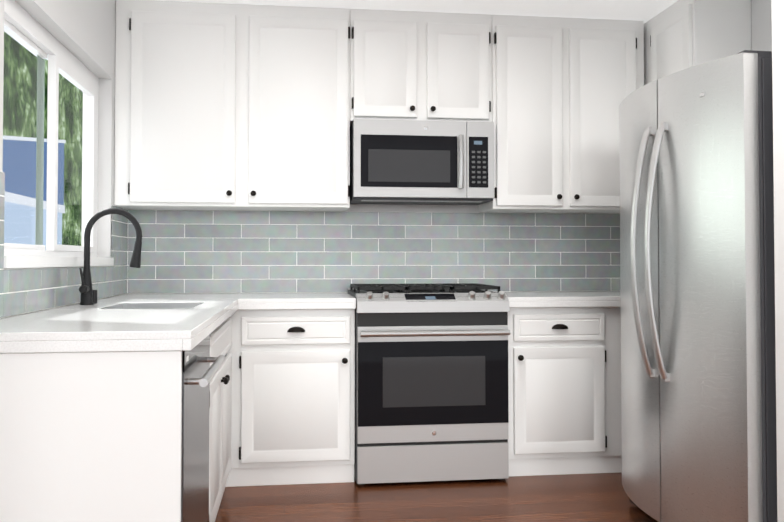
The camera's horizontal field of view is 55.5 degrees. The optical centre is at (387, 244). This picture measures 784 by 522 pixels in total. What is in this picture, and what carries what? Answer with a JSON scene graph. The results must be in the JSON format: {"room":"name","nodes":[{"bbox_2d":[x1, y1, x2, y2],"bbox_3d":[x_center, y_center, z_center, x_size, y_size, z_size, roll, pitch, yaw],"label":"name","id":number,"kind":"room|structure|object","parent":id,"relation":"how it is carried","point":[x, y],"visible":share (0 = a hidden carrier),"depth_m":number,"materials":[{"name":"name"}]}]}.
{"room":"kitchen","nodes":[
{"label":"kitchen","id":0,"kind":"room"},
{"bbox_2d":[0,0,123,318],"bbox_3d":[-1.313,-0.079,2.491,0.140,2.464,3.300,0,-1,-7],"label":"wall","id":1,"kind":"structure","parent":0,"point":[83,32],"depth_m":3.57,"materials":[{"name":"white paint"}]},
{"bbox_2d":[2,0,113,267],"bbox_3d":[-1.369,-0.383,3.075,0.141,0.951,1.412,0,-1,-7],"label":"window","id":2,"kind":"structure","parent":1,"relation":"in","point":[27,31],"depth_m":3.08,"materials":[{"name":"white plastic"}]},
{"bbox_2d":[0,171,131,317],"bbox_3d":[-1.290,0.014,2.911,0.008,0.463,2.430,0,-1,-7],"label":"tile backsplash","id":3,"kind":"structure","parent":1,"relation":"attached to","point":[27,290],"depth_m":2.93,"materials":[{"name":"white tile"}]},
{"bbox_2d":[127,204,618,293],"bbox_3d":[0.304,-0.036,4.414,3.783,2.464,0.120,0,-1,-7],"label":"wall","id":4,"kind":"structure","parent":0,"point":[407,208],"depth_m":4.34,"materials":[{"name":"white paint"}]},
{"bbox_2d":[114,0,349,210],"bbox_3d":[-0.820,-0.732,4.049,1.216,1.074,0.356,0,-1,-7],"label":"upper cabinet","id":5,"kind":"object","parent":4,"relation":"attached to","point":[224,106],"visible":1,"depth_m":3.91,"materials":[{"name":"white paint"}]},
{"bbox_2d":[132,210,619,292],"bbox_3d":[0.045,0.045,4.310,3.001,0.463,0.017,0,-1,-7],"label":"tile backsplash","id":6,"kind":"structure","parent":4,"relation":"attached to","point":[201,251],"depth_m":4.29,"materials":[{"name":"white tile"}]},
{"bbox_2d":[350,9,491,125],"bbox_3d":[0.173,-0.962,4.177,0.781,0.608,0.356,0,-1,-7],"label":"upper cabinet","id":7,"kind":"object","parent":4,"relation":"attached to","point":[421,65],"visible":0.96,"depth_m":4.04,"materials":[{"name":"white paint"}]},
{"bbox_2d":[350,119,493,204],"bbox_3d":[0.179,-0.443,4.126,0.760,0.426,0.436,0,-1,-7],"label":"microwave","id":8,"kind":"object","parent":7,"relation":"attached to","point":[406,162],"visible":0.98,"depth_m":3.96,"materials":[{"name":"grey metal"}]},
{"bbox_2d":[479,14,643,213],"bbox_3d":[0.999,-0.727,4.274,0.880,1.074,0.356,0,-1,-7],"label":"upper cabinet","id":9,"kind":"object","parent":4,"relation":"attached to","point":[563,88],"visible":0.81,"depth_m":4.13,"materials":[{"name":"white paint"}]},
{"bbox_2d":[159,0,677,22],"bbox_3d":[0.617,-1.349,1.912,3.783,0.050,5.220,0,-1,-7],"label":"ceiling","id":10,"kind":"structure","parent":0,"point":[643,10],"depth_m":4.00,"materials":[{"name":"white paint"}]},
{"bbox_2d":[215,472,657,521],"bbox_3d":[0.617,1.165,1.857,3.783,0.050,5.220,0,-1,-7],"label":"floor","id":11,"kind":"structure","parent":0,"point":[598,497],"depth_m":3.40,"materials":[{"name":"brown wood"}]},
{"bbox_2d":[0,351,181,521],"bbox_3d":[-0.856,0.711,1.921,0.629,0.860,0.018,0,-1,-7],"label":"cabinet end panel","id":12,"kind":"object","parent":11,"relation":"on","point":[90,436],"visible":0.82,"depth_m":1.93,"materials":[{"name":"white paint"}]},
{"bbox_2d":[181,334,224,521],"bbox_3d":[-0.843,0.718,2.239,0.649,0.860,0.605,0,-1,-7],"label":"dishwasher","id":13,"kind":"object","parent":11,"relation":"on","point":[198,372],"visible":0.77,"depth_m":2.21,"materials":[{"name":"grey metal"}]},
{"bbox_2d":[209,318,231,521],"bbox_3d":[-0.971,0.736,3.056,0.636,0.860,1.044,0,-1,-7],"label":"base cabinet","id":14,"kind":"object","parent":11,"relation":"on","point":[220,405],"visible":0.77,"depth_m":3.02,"materials":[{"name":"white paint"}]},
{"bbox_2d":[0,293,243,352],"bbox_3d":[-0.978,0.277,3.042,0.660,0.052,2.270,0,-1,-7],"label":"countertop","id":15,"kind":"structure","parent":14,"relation":"on","point":[78,327],"depth_m":2.13,"materials":[{"name":"stone"}]},
{"bbox_2d":[79,208,141,304],"bbox_3d":[-1.157,0.052,3.139,0.250,0.403,0.180,0,-1,-7],"label":"faucet","id":16,"kind":"object","parent":15,"relation":"on","point":[88,295],"visible":1,"depth_m":3.10,"materials":[{"name":"black metal"}]},
{"bbox_2d":[100,302,204,308],"bbox_3d":[-0.957,0.361,3.065,0.353,0.217,0.428,0,-1,-7],"label":"sink basin","id":17,"kind":"object","parent":15,"relation":"in","point":[154,305],"visible":0.12,"depth_m":3.27,"materials":[{"name":"white ceramic"}]},
{"bbox_2d":[144,293,215,294],"bbox_3d":[-1.064,0.280,3.855,0.330,0.022,0.636,0,-1,-7],"label":"countertop","id":18,"kind":"structure","parent":14,"relation":"on","point":[192,293],"depth_m":4.05,"materials":[{"name":"stone"}]},
{"bbox_2d":[225,309,354,486],"bbox_3d":[-0.586,0.754,3.904,0.790,0.860,0.636,0,-1,-7],"label":"base cabinet","id":19,"kind":"object","parent":11,"relation":"on","point":[293,398],"visible":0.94,"depth_m":3.63,"materials":[{"name":"white paint"}]},
{"bbox_2d":[240,293,355,309],"bbox_3d":[-0.472,0.297,3.928,0.563,0.052,0.636,0,-1,-7],"label":"countertop","id":20,"kind":"structure","parent":19,"relation":"on","point":[252,301],"depth_m":3.63,"materials":[{"name":"stone"}]},
{"bbox_2d":[348,283,509,484],"bbox_3d":[0.193,0.702,3.947,0.758,0.966,0.724,0,-1,-7],"label":"range","id":21,"kind":"object","parent":11,"relation":"on","point":[431,382],"visible":1,"depth_m":3.65,"materials":[{"name":"grey metal"}]},
{"bbox_2d":[508,307,621,476],"bbox_3d":[1.070,0.759,4.109,1.013,0.860,0.636,0,-1,-7],"label":"base cabinet","id":22,"kind":"object","parent":11,"relation":"on","point":[564,387],"visible":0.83,"depth_m":3.81,"materials":[{"name":"white paint"}]},
{"bbox_2d":[505,291,620,307],"bbox_3d":[1.068,0.301,4.121,1.015,0.052,0.633,0,-1,-7],"label":"countertop","id":23,"kind":"structure","parent":22,"relation":"on","point":[571,298],"depth_m":3.80,"materials":[{"name":"stone"}]},
{"bbox_2d":[619,50,776,521],"bbox_3d":[1.390,0.252,2.978,0.901,1.800,0.922,0,-1,-7],"label":"refrigerator","id":24,"kind":"object","parent":11,"relation":"on","point":[698,368],"visible":1,"depth_m":2.65,"materials":[{"name":"silver metal"}]},
{"bbox_2d":[751,0,771,50],"bbox_3d":[1.924,-0.056,3.547,0.120,2.464,2.000,0,-1,-7],"label":"wall","id":25,"kind":"structure","parent":0,"point":[761,25],"depth_m":3.68,"materials":[{"name":"white paint"}]},
{"bbox_2d":[644,0,750,84],"bbox_3d":[1.613,-0.730,4.127,0.356,1.074,0.797,0,-1,-7],"label":"upper cabinet","id":26,"kind":"object","parent":25,"relation":"attached to","point":[679,35],"visible":0.29,"depth_m":3.76,"materials":[{"name":"white paint"}]},
{"bbox_2d":[771,0,783,521],"bbox_3d":[1.862,-0.079,2.481,1.166,2.464,0.101,0,-1,-7],"label":"wall","id":27,"kind":"structure","parent":0,"point":[778,76],"depth_m":2.43,"materials":[{"name":"white paint"}]},
{"label":"outside","id":28,"kind":"structure","parent":0,"visible":0},
{"bbox_2d":[2,32,82,249],"bbox_3d":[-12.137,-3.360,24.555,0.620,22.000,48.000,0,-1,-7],"label":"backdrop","id":29,"kind":"structure","parent":28,"point":[21,182],"depth_m":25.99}
]}

